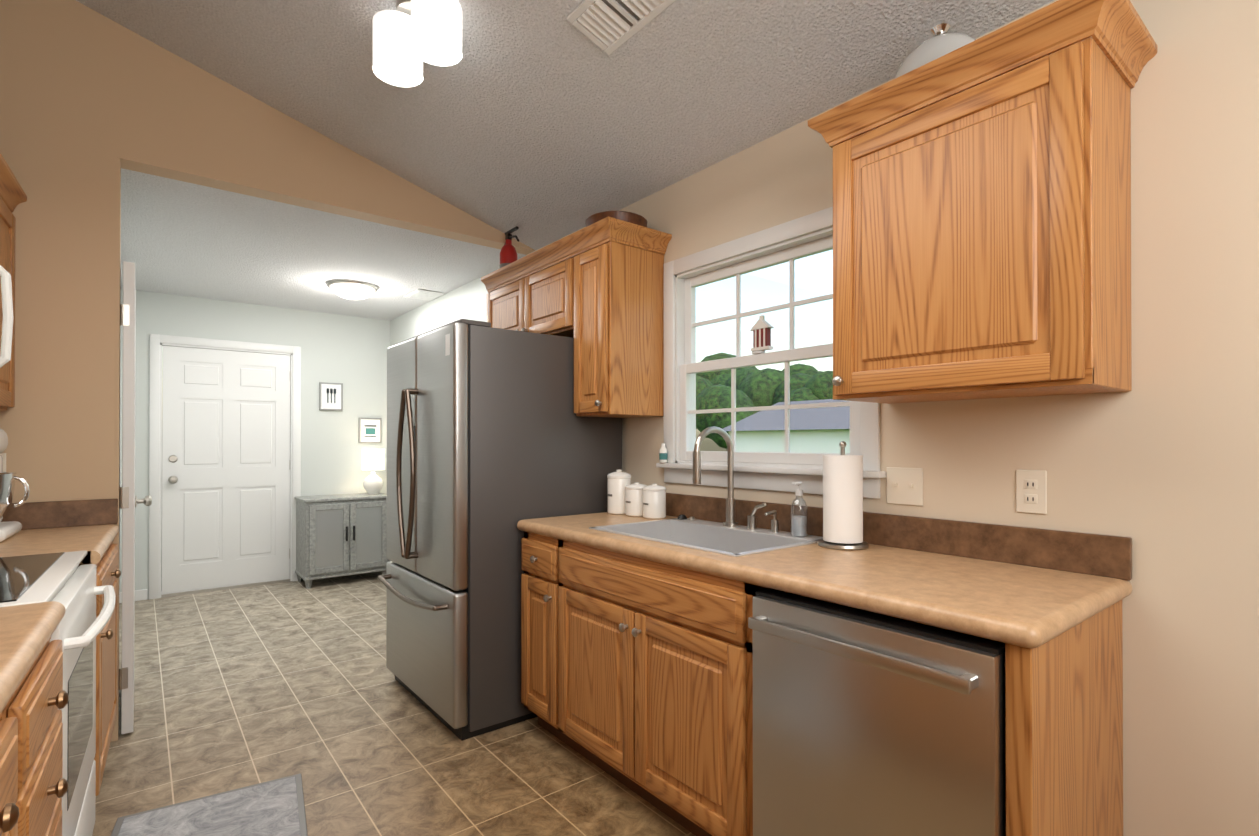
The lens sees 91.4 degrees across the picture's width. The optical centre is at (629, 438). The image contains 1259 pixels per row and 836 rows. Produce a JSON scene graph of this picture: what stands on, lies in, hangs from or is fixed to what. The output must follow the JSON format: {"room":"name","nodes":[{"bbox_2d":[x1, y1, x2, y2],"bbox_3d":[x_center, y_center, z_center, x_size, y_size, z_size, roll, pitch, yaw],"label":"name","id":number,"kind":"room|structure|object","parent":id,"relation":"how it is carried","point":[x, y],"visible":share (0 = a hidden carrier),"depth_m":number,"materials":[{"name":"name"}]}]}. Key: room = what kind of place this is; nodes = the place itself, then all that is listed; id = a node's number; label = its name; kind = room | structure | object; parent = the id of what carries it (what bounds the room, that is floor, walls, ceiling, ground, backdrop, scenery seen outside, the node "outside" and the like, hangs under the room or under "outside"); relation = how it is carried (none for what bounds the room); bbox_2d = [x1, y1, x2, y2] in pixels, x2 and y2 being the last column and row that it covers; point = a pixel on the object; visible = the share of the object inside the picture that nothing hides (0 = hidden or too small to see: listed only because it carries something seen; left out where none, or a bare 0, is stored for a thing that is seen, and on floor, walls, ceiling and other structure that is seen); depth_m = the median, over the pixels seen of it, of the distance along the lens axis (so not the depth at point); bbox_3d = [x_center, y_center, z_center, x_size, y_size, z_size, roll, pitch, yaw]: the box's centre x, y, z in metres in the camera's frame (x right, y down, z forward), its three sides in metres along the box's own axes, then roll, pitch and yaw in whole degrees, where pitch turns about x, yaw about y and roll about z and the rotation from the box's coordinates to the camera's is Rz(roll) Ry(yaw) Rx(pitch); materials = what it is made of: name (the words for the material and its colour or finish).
{"room":"kitchen","nodes":[
{"label":"kitchen","id":0,"kind":"room"},
{"bbox_2d":[119,288,389,598],"bbox_3d":[-3.220,0.029,5.486,2.070,2.510,0.120,0,0,-39],"label":"wall","id":1,"kind":"structure","parent":0,"point":[349,352],"depth_m":5.63,"materials":[{"name":"white paint"}]},
{"bbox_2d":[119,589,147,602],"bbox_3d":[-2.330,1.236,4.367,2.069,0.085,2.730,0,0,-39],"label":"baseboard","id":2,"kind":"structure","parent":1,"relation":"attached to","point":[140,595],"depth_m":4.86,"materials":[{"name":"white"}]},
{"bbox_2d":[149,334,300,599],"bbox_3d":[-3.449,0.222,5.291,1.084,2.122,0.136,0,0,-39],"label":"door frame","id":3,"kind":"structure","parent":1,"relation":"attached to","point":[157,342],"depth_m":5.04,"materials":[{"name":"white wood"}]},
{"bbox_2d":[162,346,289,594],"bbox_3d":[-3.415,0.257,5.250,0.920,2.027,0.114,0,0,-39],"label":"door","id":4,"kind":"structure","parent":1,"relation":"in","point":[225,468],"depth_m":5.24,"materials":[{"name":"white wood"}]},
{"bbox_2d":[319,382,342,410],"bbox_3d":[-2.788,-0.395,5.740,0.200,0.260,0.024,0,0,-39],"label":"picture","id":5,"kind":"object","parent":1,"relation":"attached to","point":[330,396],"visible":1,"depth_m":5.73,"materials":[{"name":"grey paper"}]},
{"bbox_2d":[358,418,381,442],"bbox_3d":[-2.515,-0.082,5.957,0.210,0.245,0.024,0,0,-39],"label":"picture","id":6,"kind":"object","parent":1,"relation":"attached to","point":[369,430],"visible":1,"depth_m":5.94,"materials":[{"name":"grey paper"}]},
{"bbox_2d":[0,0,534,741],"bbox_3d":[-1.759,-0.377,2.994,2.900,3.298,0.120,0,0,-39],"label":"wall","id":7,"kind":"structure","parent":0,"point":[88,96],"depth_m":2.55,"materials":[{"name":"beige paint"}]},
{"bbox_2d":[0,453,5,471],"bbox_3d":[-2.448,0.112,2.360,0.075,0.115,0.006,0,0,-39],"label":"outlet","id":8,"kind":"object","parent":7,"relation":"attached to","point":[4,461],"visible":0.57,"depth_m":2.38,"materials":[{"name":"beige plastic"}]},
{"bbox_2d":[0,153,23,410],"bbox_3d":[-2.307,-0.535,1.967,0.398,0.846,0.794,0,0,-39],"label":"upper cabinet","id":9,"kind":"object","parent":7,"relation":"attached to","point":[13,195],"depth_m":2.29,"materials":[{"name":"brown wood"}]},
{"bbox_2d":[0,265,12,367],"bbox_3d":[-1.796,-0.350,1.377,0.518,0.430,0.760,0,0,-39],"label":"microwave","id":10,"kind":"object","parent":9,"relation":"attached to","point":[7,321],"visible":1,"depth_m":1.77,"materials":[{"name":"white"}]},
{"bbox_2d":[114,158,120,740],"bbox_3d":[-2.200,0.042,2.640,0.012,2.458,0.124,0,0,-39],"label":"door frame","id":11,"kind":"structure","parent":7,"relation":"attached to","point":[118,277],"depth_m":2.59,"materials":[{"name":"beige wood"}]},
{"bbox_2d":[119,261,151,733],"bbox_3d":[-2.358,0.251,2.944,0.119,2.018,0.767,0,0,-39],"label":"open door","id":12,"kind":"structure","parent":7,"relation":"in","point":[129,501],"depth_m":2.63,"materials":[{"name":"white wood"}]},
{"bbox_2d":[120,168,524,320],"bbox_3d":[-2.365,-1.231,4.421,2.310,0.100,2.860,0,0,-39],"label":"ceiling","id":13,"kind":"structure","parent":0,"point":[181,238],"depth_m":3.92,"materials":[{"name":"white paint"}]},
{"bbox_2d":[327,280,377,299],"bbox_3d":[-2.128,-1.130,4.725,0.360,0.100,0.360,0,0,-39],"label":"ceiling light","id":14,"kind":"object","parent":13,"relation":"attached to","point":[353,289],"visible":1,"depth_m":4.63,"materials":[{"name":"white glass"}]},
{"bbox_2d":[405,289,443,300],"bbox_3d":[-1.670,-1.170,5.001,0.220,0.016,0.300,0,0,-39],"label":"ceiling vent","id":15,"kind":"object","parent":13,"relation":"in","point":[422,294],"visible":1,"depth_m":4.96,"materials":[{"name":"white"}]},
{"bbox_2d":[92,571,694,835],"bbox_3d":[-1.066,1.298,2.119,3.500,0.060,8.420,0,0,-39],"label":"floor","id":16,"kind":"structure","parent":0,"point":[236,688],"depth_m":2.59,"materials":[{"name":"tile"}]},
{"bbox_2d":[0,761,15,835],"bbox_3d":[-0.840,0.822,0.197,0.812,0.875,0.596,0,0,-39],"label":"base cabinet","id":17,"kind":"object","parent":16,"relation":"on","point":[7,772],"depth_m":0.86,"materials":[{"name":"brown wood"}]},
{"bbox_2d":[4,665,51,835],"bbox_3d":[-1.105,0.824,0.529,0.812,0.875,0.546,0,0,-39],"label":"base cabinet","id":18,"kind":"object","parent":16,"relation":"on","point":[34,699],"depth_m":1.06,"materials":[{"name":"brown wood"}]},
{"bbox_2d":[0,601,65,764],"bbox_3d":[-0.488,0.367,-0.239,0.813,0.048,3.388,0,0,-39],"label":"countertop","id":19,"kind":"structure","parent":18,"relation":"on","point":[26,630],"depth_m":1.06,"materials":[{"name":"beige laminate"}]},
{"bbox_2d":[44,613,68,835],"bbox_3d":[-1.402,0.825,0.901,0.812,0.875,0.462,0,0,-39],"label":"base cabinet","id":20,"kind":"object","parent":16,"relation":"on","point":[60,698],"depth_m":1.24,"materials":[{"name":"brown"}]},
{"bbox_2d":[0,551,115,835],"bbox_3d":[-1.700,0.720,1.449,0.744,1.050,0.760,0,0,-39],"label":"range","id":21,"kind":"object","parent":16,"relation":"on","point":[66,580],"visible":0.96,"depth_m":1.59,"materials":[{"name":"white metal"}]},
{"bbox_2d":[0,498,120,795],"bbox_3d":[-2.179,0.758,2.064,0.725,1.020,0.794,0,0,-39],"label":"base cabinet","id":22,"kind":"object","parent":16,"relation":"on","point":[91,527],"visible":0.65,"depth_m":2.28,"materials":[{"name":"brown wood"}]},
{"bbox_2d":[0,428,29,541],"bbox_3d":[-2.267,0.152,2.144,0.259,0.400,0.330,0,0,-39],"label":"stand mixer","id":23,"kind":"object","parent":22,"relation":"on","point":[8,529],"visible":1,"depth_m":2.16,"materials":[{"name":"white"}]},
{"bbox_2d":[111,773,307,835],"bbox_3d":[-1.208,1.261,1.737,0.540,0.009,1.040,0,0,-31],"label":"mat","id":24,"kind":"object","parent":16,"relation":"on","point":[275,807],"visible":1,"depth_m":2.05,"materials":[{"name":"grey fabric"}]},
{"bbox_2d":[294,493,389,588],"bbox_3d":[-2.601,0.902,5.596,0.730,0.765,0.449,0,0,-39],"label":"sideboard","id":25,"kind":"object","parent":16,"relation":"on","point":[337,535],"visible":0.9,"depth_m":5.42,"materials":[{"name":"grey wood"}]},
{"bbox_2d":[362,449,384,494],"bbox_3d":[-2.409,0.308,5.774,0.200,0.420,0.200,0,0,-39],"label":"table lamp","id":26,"kind":"object","parent":25,"relation":"on","point":[373,459],"visible":1,"depth_m":5.71,"materials":[{"name":"white ceramic"}]},
{"bbox_2d":[378,319,621,740],"bbox_3d":[-0.686,0.385,3.160,0.951,1.777,0.905,0,0,-39],"label":"fridge","id":27,"kind":"object","parent":16,"relation":"on","point":[493,439],"visible":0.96,"depth_m":2.73,"materials":[{"name":"grey metal"}]},
{"bbox_2d":[517,517,660,742],"bbox_3d":[-0.115,0.834,2.735,0.641,0.875,0.370,0,0,-39],"label":"base cabinet","id":28,"kind":"object","parent":16,"relation":"on","point":[543,554],"depth_m":2.54,"materials":[{"name":"brown wood"}]},
{"bbox_2d":[517,518,1131,652],"bbox_3d":[0.382,0.377,2.116,0.641,0.048,2.000,0,0,-39],"label":"countertop","id":29,"kind":"structure","parent":28,"relation":"on","point":[1018,605],"depth_m":1.53,"materials":[{"name":"beige laminate"}]},
{"bbox_2d":[607,469,630,513],"bbox_3d":[-0.050,0.251,2.943,0.115,0.210,0.115,0,0,-39],"label":"canister","id":30,"kind":"object","parent":29,"relation":"on","point":[619,480],"visible":0.96,"depth_m":2.89,"materials":[{"name":"white ceramic"}]},
{"bbox_2d":[625,482,646,516],"bbox_3d":[0.033,0.278,2.855,0.107,0.155,0.107,0,0,-39],"label":"canister","id":31,"kind":"object","parent":29,"relation":"on","point":[634,500],"visible":0.88,"depth_m":2.81,"materials":[{"name":"white ceramic"}]},
{"bbox_2d":[642,483,665,518],"bbox_3d":[0.112,0.277,2.764,0.107,0.155,0.107,0,0,-39],"label":"canister","id":32,"kind":"object","parent":29,"relation":"on","point":[654,500],"visible":1,"depth_m":2.72,"materials":[{"name":"white ceramic"}]},
{"bbox_2d":[678,514,695,519],"bbox_3d":[0.247,0.339,2.664,0.050,0.020,0.090,0,0,-39],"label":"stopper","id":33,"kind":"object","parent":29,"relation":"on","point":[682,517],"visible":1,"depth_m":2.66,"materials":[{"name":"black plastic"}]},
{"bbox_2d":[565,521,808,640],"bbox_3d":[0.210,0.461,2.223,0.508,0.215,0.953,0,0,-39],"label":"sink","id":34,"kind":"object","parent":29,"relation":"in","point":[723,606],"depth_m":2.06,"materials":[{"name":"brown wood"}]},
{"bbox_2d":[692,426,778,531],"bbox_3d":[0.400,0.149,2.334,0.238,0.398,0.264,0,0,-39],"label":"faucet","id":35,"kind":"object","parent":29,"relation":"on","point":[730,501],"visible":1,"depth_m":2.39,"materials":[{"name":"silver metal"}]},
{"bbox_2d":[790,482,807,536],"bbox_3d":[0.606,0.250,2.199,0.065,0.193,0.060,0,0,-39],"label":"soap bottle","id":36,"kind":"object","parent":29,"relation":"on","point":[799,525],"visible":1,"depth_m":2.19,"materials":[{"name":"white"}]},
{"bbox_2d":[817,441,868,549],"bbox_3d":[0.701,0.179,2.020,0.160,0.345,0.160,0,0,-39],"label":"paper towel","id":37,"kind":"object","parent":29,"relation":"on","point":[842,501],"visible":1,"depth_m":1.97,"materials":[{"name":"white paper"}]},
{"bbox_2d":[565,581,752,835],"bbox_3d":[0.247,0.919,2.283,0.639,0.700,1.067,0,0,-39],"label":"base cabinet","id":38,"kind":"object","parent":16,"relation":"on","point":[637,655],"depth_m":1.95,"materials":[{"name":"brown wood"}]},
{"bbox_2d":[748,589,1005,835],"bbox_3d":[0.749,0.838,1.607,0.687,0.847,0.604,0,0,-39],"label":"dishwasher","id":39,"kind":"object","parent":16,"relation":"on","point":[867,723],"visible":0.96,"depth_m":1.39,"materials":[{"name":"silver metal"}]},
{"bbox_2d":[76,0,1053,249],"bbox_3d":[-0.136,-1.656,0.969,3.140,0.985,5.080,0,0,-39],"label":"ceiling","id":40,"kind":"structure","parent":0,"point":[540,123],"depth_m":2.45,"materials":[{"name":"white paint"}]},
{"bbox_2d":[373,0,461,86],"bbox_3d":[-0.749,-1.424,2.167,0.348,0.228,0.170,0,0,25],"label":"kitchen ceiling light","id":41,"kind":"object","parent":40,"relation":"attached to","point":[410,37],"visible":1,"depth_m":2.12,"materials":[{"name":"white glass"}]},
{"bbox_2d":[566,0,675,54],"bbox_3d":[-0.030,-1.392,1.986,0.190,0.011,0.360,20,-13,-37],"label":"ceiling vent","id":42,"kind":"object","parent":40,"relation":"in","point":[608,27],"visible":1,"depth_m":2.03,"materials":[{"name":"white metal"}]},
{"bbox_2d":[390,0,1258,835],"bbox_3d":[0.076,-0.082,3.115,0.120,2.710,7.940,0,0,-39],"label":"wall","id":43,"kind":"structure","parent":0,"point":[1158,464],"depth_m":1.49,"materials":[{"name":"beige paint"}]},
{"bbox_2d":[481,237,568,336],"bbox_3d":[-0.430,-0.739,3.380,0.339,0.426,0.931,0,0,-39],"label":"upper cabinet","id":44,"kind":"object","parent":43,"relation":"attached to","point":[538,300],"depth_m":3.19,"materials":[{"name":"brown wood"}]},
{"bbox_2d":[499,226,518,281],"bbox_3d":[-0.702,-1.051,3.621,0.107,0.359,0.207,0,0,-39],"label":"fire extinguisher","id":45,"kind":"object","parent":44,"relation":"on","point":[508,253],"visible":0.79,"depth_m":3.60,"materials":[{"name":"red metal"}]},
{"bbox_2d":[569,217,668,417],"bbox_3d":[-0.054,-0.531,2.908,0.339,0.846,0.275,0,0,-39],"label":"upper cabinet","id":46,"kind":"object","parent":43,"relation":"attached to","point":[602,303],"depth_m":2.79,"materials":[{"name":"brown wood"}]},
{"bbox_2d":[585,211,646,247],"bbox_3d":[-0.063,-0.959,2.957,0.300,0.170,0.300,0,0,-39],"label":"wooden bowl","id":47,"kind":"object","parent":46,"relation":"on","point":[634,218],"visible":0.1,"depth_m":2.83,"materials":[{"name":"brown wood"}]},
{"bbox_2d":[656,207,886,498],"bbox_3d":[0.536,-0.313,2.505,0.165,1.030,1.116,0,0,-39],"label":"window unit","id":48,"kind":"structure","parent":43,"relation":"in","point":[777,471],"depth_m":2.53,"materials":[{"name":"white"}]},
{"bbox_2d":[659,443,666,462],"bbox_3d":[0.157,0.066,2.857,0.037,0.090,0.037,0,0,-39],"label":"bottle","id":49,"kind":"object","parent":48,"relation":"on","point":[663,454],"visible":0.94,"depth_m":2.84,"materials":[{"name":"white plastic"}]},
{"bbox_2d":[750,315,773,350],"bbox_3d":[0.534,-0.427,2.478,0.034,0.140,0.100,0,0,-39],"label":"birdhouse","id":50,"kind":"object","parent":48,"relation":"attached to","point":[761,328],"visible":0.98,"depth_m":2.46,"materials":[{"name":"white"}]},
{"bbox_2d":[887,467,922,505],"bbox_3d":[0.888,0.153,1.990,0.015,0.120,0.120,0,0,-39],"label":"switch plate","id":51,"kind":"object","parent":43,"relation":"attached to","point":[904,486],"visible":1,"depth_m":1.99,"materials":[{"name":"beige plastic"}]},
{"bbox_2d":[808,0,1156,403],"bbox_3d":[0.912,-0.539,1.673,0.371,0.841,0.744,0,0,-39],"label":"upper cabinet","id":52,"kind":"object","parent":43,"relation":"attached to","point":[982,239],"visible":1,"depth_m":1.49,"materials":[{"name":"brown wood"}]},
{"bbox_2d":[889,23,976,122],"bbox_3d":[0.891,-1.031,1.761,0.290,0.302,0.290,0,0,-39],"label":"glass dome","id":53,"kind":"object","parent":52,"relation":"on","point":[941,40],"visible":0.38,"depth_m":1.68,"materials":[{"name":"white"}]},
{"bbox_2d":[1016,470,1046,513],"bbox_3d":[1.117,0.146,1.708,0.008,0.120,0.075,0,0,-39],"label":"electrical outlet","id":54,"kind":"object","parent":43,"relation":"attached to","point":[1031,491],"visible":1,"depth_m":1.70,"materials":[{"name":"beige plastic"}]},
{"label":"outside","id":55,"kind":"structure","parent":0,"visible":0},
{"bbox_3d":[18.762,2.311,50.204,87.840,0.050,105.000,0,0,-39],"label":"ground","id":56,"kind":"structure","parent":55,"visible":0},
{"bbox_2d":[696,352,832,448],"bbox_3d":[13.680,-3.722,58.973,22.983,12.095,34.851,0,0,-39],"label":"trees","id":57,"kind":"object","parent":56,"relation":"on","point":[753,388],"depth_m":51.29,"materials":[{"name":"green plant"}]},
{"bbox_2d":[723,399,849,452],"bbox_3d":[12.756,-0.039,33.575,11.000,4.500,11.300,0,0,-39],"label":"house","id":58,"kind":"structure","parent":56,"relation":"on","point":[818,434],"depth_m":31.96,"materials":[{"name":"white"}]}
]}

